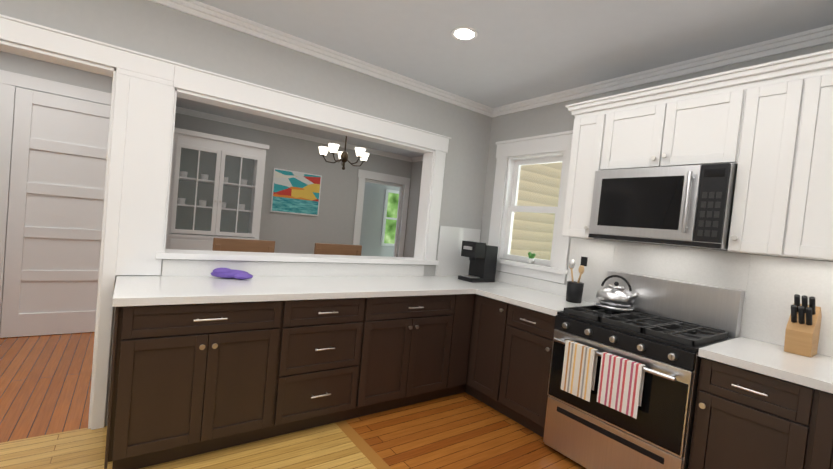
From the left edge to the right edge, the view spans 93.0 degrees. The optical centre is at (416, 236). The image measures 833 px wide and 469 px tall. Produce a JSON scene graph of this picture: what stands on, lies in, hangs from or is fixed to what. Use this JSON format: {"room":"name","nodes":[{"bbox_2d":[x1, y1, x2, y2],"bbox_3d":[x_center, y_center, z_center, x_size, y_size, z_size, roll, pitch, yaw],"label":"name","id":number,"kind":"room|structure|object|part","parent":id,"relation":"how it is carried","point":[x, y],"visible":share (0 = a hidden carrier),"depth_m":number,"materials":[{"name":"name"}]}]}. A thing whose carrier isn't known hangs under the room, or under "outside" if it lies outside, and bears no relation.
{"room":"kitchen","nodes":[
{"label":"kitchen","id":0,"kind":"room"},
{"bbox_2d":[0,51,112,332],"bbox_3d":[-4.237,-0.454,3.909,2.750,2.645,1.150,4,2,-36],"label":"wall","id":1,"kind":"structure","parent":0,"point":[14,63],"depth_m":3.69,"materials":[{"name":"paint"}]},
{"bbox_2d":[0,87,110,337],"bbox_3d":[-3.343,-0.185,3.796,0.830,2.275,0.112,4,2,-36],"label":"hall door","id":2,"kind":"structure","parent":1,"relation":"in","point":[56,201],"depth_m":3.76,"materials":[{"name":"white wood"}]},
{"bbox_2d":[0,70,110,327],"bbox_3d":[-3.304,-0.244,3.876,1.260,2.405,0.026,4,2,-36],"label":"door frame","id":3,"kind":"structure","parent":1,"relation":"attached to","point":[10,82],"depth_m":3.56,"materials":[{"name":"white wood"}]},
{"bbox_2d":[2,51,109,76],"bbox_3d":[-3.763,-1.684,3.382,2.750,0.075,0.055,4,2,-36],"label":"crown molding","id":4,"kind":"structure","parent":1,"relation":"attached to","point":[2,51],"depth_m":3.69,"materials":[{"name":"white wood"}]},
{"bbox_2d":[0,0,491,425],"bbox_3d":[-1.056,-0.121,2.962,6.800,2.645,0.150,4,2,-36],"label":"wall","id":5,"kind":"structure","parent":0,"point":[148,27],"depth_m":2.81,"materials":[{"name":"grey paint"}]},
{"bbox_2d":[0,14,450,429],"bbox_3d":[-1.326,0.058,2.778,3.710,2.248,0.200,4,2,-36],"label":"door frame","id":6,"kind":"structure","parent":5,"relation":"attached to","point":[146,92],"depth_m":2.39,"materials":[{"name":"white wood"}]},
{"bbox_2d":[155,249,438,264],"bbox_3d":[-0.766,0.173,3.198,2.260,0.040,0.235,4,2,-36],"label":"sill","id":7,"kind":"structure","parent":5,"relation":"attached to","point":[221,255],"depth_m":2.93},
{"bbox_2d":[162,226,479,273],"bbox_3d":[-0.472,0.083,3.296,2.760,0.487,0.014,4,2,-36],"label":"backsplash","id":8,"kind":"structure","parent":5,"relation":"attached to","point":[449,257],"depth_m":3.25,"materials":[{"name":"white tile"}]},
{"bbox_2d":[149,0,496,117],"bbox_3d":[-1.406,-1.430,2.450,5.480,0.075,0.055,4,2,-36],"label":"crown molding","id":9,"kind":"structure","parent":5,"relation":"attached to","point":[204,11],"depth_m":2.91,"materials":[{"name":"white wood"}]},
{"bbox_2d":[0,332,585,468],"bbox_3d":[-1.042,1.244,2.805,7.100,0.060,7.240,4,2,-36],"label":"floor","id":10,"kind":"structure","parent":0,"point":[45,385],"depth_m":2.51,"materials":[{"name":"brown wood"}]},
{"bbox_2d":[104,302,287,468],"bbox_3d":[-1.325,0.759,2.363,0.789,0.880,0.634,4,2,-36],"label":"base cabinet","id":11,"kind":"object","parent":10,"relation":"on","point":[204,360],"depth_m":2.08,"materials":[{"name":"brown wood"}]},
{"bbox_2d":[112,274,511,305],"bbox_3d":[-0.394,0.366,2.981,2.999,0.041,0.659,4,2,-36],"label":"countertop","id":12,"kind":"structure","parent":11,"relation":"on","point":[165,289],"depth_m":2.50,"materials":[{"name":"white stone"}]},
{"bbox_2d":[211,268,252,278],"bbox_3d":[-1.225,0.240,2.626,0.254,0.070,0.166,4,2,-36],"label":"cloth","id":13,"kind":"object","parent":12,"relation":"on","point":[227,273],"visible":0.98,"depth_m":2.59,"materials":[{"name":"purple fabric"}]},
{"bbox_2d":[458,241,497,282],"bbox_3d":[0.572,0.227,3.735,0.304,0.369,0.220,4,2,-36],"label":"coffee maker","id":14,"kind":"object","parent":12,"relation":"on","point":[483,260],"visible":1,"depth_m":3.67,"materials":[{"name":"black plastic"}]},
{"bbox_2d":[165,127,268,250],"bbox_3d":[-2.783,-0.194,5.416,1.200,2.310,0.450,4,2,-36],"label":"china cabinet","id":15,"kind":"object","parent":10,"relation":"on","point":[216,185],"visible":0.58,"depth_m":5.37,"materials":[{"name":"white wood"}]},
{"bbox_2d":[212,238,274,252],"bbox_3d":[-1.546,0.573,3.358,0.464,1.145,0.430,4,2,-36],"label":"dining chair","id":16,"kind":"object","parent":10,"relation":"on","point":[237,245],"visible":0.15,"depth_m":3.16,"materials":[{"name":"brown wood"}]},
{"bbox_2d":[276,298,375,435],"bbox_3d":[-0.785,0.798,2.757,0.679,0.880,0.634,4,2,-36],"label":"base cabinet","id":17,"kind":"object","parent":10,"relation":"on","point":[326,368],"depth_m":2.53,"materials":[{"name":"brown wood"}]},
{"bbox_2d":[314,243,361,255],"bbox_3d":[-0.885,0.621,3.841,0.464,1.145,0.430,4,2,-36],"label":"dining chair","id":18,"kind":"object","parent":10,"relation":"on","point":[334,249],"visible":0.19,"depth_m":3.64,"materials":[{"name":"brown wood"}]},
{"bbox_2d":[368,294,459,414],"bbox_3d":[-0.238,0.838,3.157,0.807,0.880,0.634,4,2,-36],"label":"base cabinet","id":19,"kind":"object","parent":10,"relation":"on","point":[412,344],"depth_m":2.92,"materials":[{"name":"brown wood"}]},
{"bbox_2d":[448,294,475,395],"bbox_3d":[0.144,0.866,3.436,0.265,0.880,0.634,4,2,-36],"label":"base cabinet","id":20,"kind":"object","parent":10,"relation":"on","point":[464,307],"depth_m":3.21,"materials":[{"name":"brown wood"}]},
{"bbox_2d":[464,294,515,413],"bbox_3d":[0.810,0.934,3.286,0.634,0.880,0.437,4,2,-36],"label":"base cabinet","id":21,"kind":"object","parent":10,"relation":"on","point":[490,346],"depth_m":3.10,"materials":[{"name":"brown wood"}]},
{"bbox_2d":[504,306,556,436],"bbox_3d":[1.008,0.961,3.012,0.634,0.880,0.500,4,2,-36],"label":"base cabinet","id":22,"kind":"object","parent":10,"relation":"on","point":[526,397],"depth_m":2.79,"materials":[{"name":"brown wood"}]},
{"bbox_2d":[476,286,595,317],"bbox_3d":[0.965,0.492,3.096,0.659,0.041,0.763,4,2,-36],"label":"countertop","id":23,"kind":"structure","parent":22,"relation":"on","point":[540,301],"depth_m":3.00,"materials":[{"name":"white stone"}]},
{"bbox_2d":[566,256,587,302],"bbox_3d":[1.215,0.321,3.010,0.130,0.350,0.150,4,2,-36],"label":"utensil crock","id":24,"kind":"object","parent":23,"relation":"on","point":[574,292],"visible":1,"depth_m":2.98,"materials":[{"name":"black ceramic"}]},
{"bbox_2d":[543,271,744,468],"bbox_3d":[1.344,0.855,2.439,0.736,1.190,0.792,4,2,-36],"label":"range","id":25,"kind":"object","parent":10,"relation":"on","point":[622,390],"visible":0.98,"depth_m":2.29,"materials":[{"name":"silver metal"}]},
{"bbox_2d":[595,275,639,312],"bbox_3d":[1.381,0.378,2.683,0.238,0.233,0.295,4,2,-36],"label":"kettle","id":26,"kind":"object","parent":25,"relation":"on","point":[616,297],"visible":1,"depth_m":2.63,"materials":[{"name":"silver metal"}]},
{"bbox_2d":[688,358,832,468],"bbox_3d":[1.761,1.065,1.970,0.634,0.880,0.479,4,2,-36],"label":"base cabinet","id":27,"kind":"object","parent":10,"relation":"on","point":[743,419],"depth_m":1.78,"materials":[{"name":"brown wood"}]},
{"bbox_2d":[698,338,832,393],"bbox_3d":[2.066,0.644,1.575,0.659,0.041,1.406,4,2,-36],"label":"countertop","id":28,"kind":"structure","parent":27,"relation":"on","point":[768,359],"depth_m":1.85,"materials":[{"name":"white stone"}]},
{"bbox_2d":[784,294,821,357],"bbox_3d":[1.989,0.449,2.033,0.197,0.302,0.100,4,2,-36],"label":"knife block","id":29,"kind":"object","parent":28,"relation":"on","point":[802,332],"visible":1,"depth_m":2.00,"materials":[{"name":"brown wood"}]},
{"bbox_2d":[174,113,411,256],"bbox_3d":[-2.924,-0.384,5.671,6.950,2.645,0.150,4,2,-36],"label":"wall","id":30,"kind":"structure","parent":0,"point":[333,222],"depth_m":6.41,"materials":[{"name":"grey paint"}]},
{"bbox_2d":[176,106,409,161],"bbox_3d":[-1.695,-1.578,6.314,4.050,0.075,0.055,4,2,-36],"label":"crown molding","id":31,"kind":"structure","parent":30,"relation":"attached to","point":[180,110],"depth_m":5.99,"materials":[{"name":"white wood"}]},
{"bbox_2d":[270,168,321,215],"bbox_3d":[-1.898,-0.699,6.267,0.770,0.670,0.027,4,2,-36],"label":"painting","id":32,"kind":"object","parent":30,"relation":"attached to","point":[294,192],"visible":0.96,"depth_m":6.24,"materials":[{"name":"paint"}]},
{"bbox_2d":[353,169,409,256],"bbox_3d":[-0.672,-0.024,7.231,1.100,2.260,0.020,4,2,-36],"label":"door frame","id":33,"kind":"structure","parent":30,"relation":"attached to","point":[366,174],"depth_m":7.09,"materials":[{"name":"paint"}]},
{"bbox_2d":[403,161,422,257],"bbox_3d":[0.824,-0.045,6.280,0.150,2.645,3.300,4,2,-36],"label":"wall","id":34,"kind":"structure","parent":0,"point":[413,207],"depth_m":7.42,"materials":[{"name":"grey paint"}]},
{"bbox_2d":[410,156,422,161],"bbox_3d":[0.820,-1.336,6.241,0.055,0.075,3.030,4,2,-36],"label":"crown molding","id":35,"kind":"structure","parent":34,"relation":"attached to","point":[412,159],"depth_m":7.37,"materials":[{"name":"white wood"}]},
{"bbox_2d":[176,0,832,156],"bbox_3d":[-0.786,-1.438,2.722,7.100,0.040,7.240,4,2,-36],"label":"ceiling","id":36,"kind":"structure","parent":0,"point":[514,51],"depth_m":2.51,"materials":[{"name":"paint"}]},
{"bbox_2d":[319,136,368,169],"bbox_3d":[-0.803,-1.128,4.621,0.578,0.694,0.599,4,2,-36],"label":"chandelier","id":37,"kind":"object","parent":36,"relation":"hanging from","point":[361,155],"visible":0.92,"depth_m":4.58,"materials":[{"name":"white glass"}]},
{"bbox_2d":[451,27,477,40],"bbox_3d":[0.308,-1.303,2.536,0.170,0.008,0.170,4,2,-36],"label":"recessed light","id":38,"kind":"object","parent":36,"relation":"in","point":[464,33],"visible":1,"depth_m":2.53,"materials":[{"name":"white"}]},
{"bbox_2d":[510,162,561,259],"bbox_3d":[1.337,-0.097,4.591,1.319,3.050,0.020,4,2,-36],"label":"cladding","id":39,"kind":"object","parent":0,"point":[546,216],"depth_m":4.60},
{"bbox_2d":[480,42,832,284],"bbox_3d":[1.831,0.164,2.640,0.150,2.645,3.790,4,2,-36],"label":"wall","id":40,"kind":"structure","parent":0,"point":[552,118],"depth_m":3.56,"materials":[{"name":"grey paint"}]},
{"bbox_2d":[488,130,572,283],"bbox_3d":[1.077,-0.279,3.666,0.210,1.280,0.950,4,2,-36],"label":"window","id":41,"kind":"structure","parent":40,"relation":"in","point":[545,145],"depth_m":3.68,"materials":[{"name":"white wood"}]},
{"bbox_2d":[528,252,535,263],"bbox_3d":[1.047,0.189,3.604,0.056,0.103,0.076,4,2,-36],"label":"potted plant","id":42,"kind":"object","parent":41,"relation":"on","point":[531,256],"visible":0.96,"depth_m":3.59,"materials":[{"name":"green plant"}]},
{"bbox_3d":[1.104,-0.247,3.689,0.065,0.980,0.590,4,2,-36],"label":"kitchen window sash","id":43,"kind":"part","parent":41,"relation":"part of","materials":[{"name":"white wood"}]},
{"bbox_2d":[562,105,617,241],"bbox_3d":[1.335,-0.436,2.941,0.354,0.906,0.247,4,2,-36],"label":"upper cabinet","id":44,"kind":"object","parent":40,"relation":"attached to","point":[589,128],"depth_m":2.84,"materials":[{"name":"white wood"}]},
{"bbox_2d":[602,93,677,169],"bbox_3d":[1.558,-0.645,2.656,0.354,0.430,0.442,4,2,-36],"label":"upper cabinet","id":45,"kind":"object","parent":40,"relation":"attached to","point":[640,133],"depth_m":2.53,"materials":[{"name":"white wood"}]},
{"bbox_2d":[494,24,832,115],"bbox_3d":[1.824,-1.127,2.604,0.055,0.075,3.510,4,2,-36],"label":"crown molding","id":46,"kind":"structure","parent":40,"relation":"attached to","point":[787,43],"depth_m":2.61,"materials":[{"name":"white wood"}]},
{"bbox_2d":[495,238,832,357],"bbox_3d":[1.702,0.310,2.654,0.014,0.487,3.628,4,2,-36],"label":"backsplash","id":47,"kind":"structure","parent":40,"relation":"attached to","point":[773,282],"depth_m":2.25,"materials":[{"name":"white tile"}]},
{"bbox_2d":[670,77,749,166],"bbox_3d":[1.748,-0.618,2.394,0.354,0.430,0.442,4,2,-36],"label":"upper cabinet","id":48,"kind":"object","parent":40,"relation":"attached to","point":[708,130],"depth_m":2.23,"materials":[{"name":"white wood"}]},
{"bbox_2d":[588,163,736,249],"bbox_3d":[1.562,-0.186,2.503,0.456,0.458,0.756,4,2,-36],"label":"microwave","id":49,"kind":"object","parent":48,"relation":"attached to","point":[690,206],"visible":1,"depth_m":2.32,"materials":[{"name":"silver metal"}]},
{"bbox_2d":[727,65,825,257],"bbox_3d":[1.939,-0.352,2.106,0.354,0.906,0.289,4,2,-36],"label":"upper cabinet","id":50,"kind":"object","parent":40,"relation":"attached to","point":[766,128],"depth_m":1.99,"materials":[{"name":"white wood"}]},
{"bbox_2d":[802,61,832,260],"bbox_3d":[2.101,-0.330,1.882,0.354,0.906,0.503,4,2,-36],"label":"upper cabinet","id":51,"kind":"object","parent":40,"relation":"attached to","point":[819,222],"depth_m":1.86,"materials":[{"name":"white wood"}]},
{"label":"outside","id":52,"kind":"structure","parent":0,"visible":0},
{"bbox_2d":[360,182,399,256],"bbox_3d":[-1.099,-0.429,7.804,3.000,3.050,0.030,4,2,-36],"label":"doorway","id":53,"kind":"structure","parent":52,"point":[379,219],"depth_m":8.07,"materials":[{"name":"paint"}]}
]}

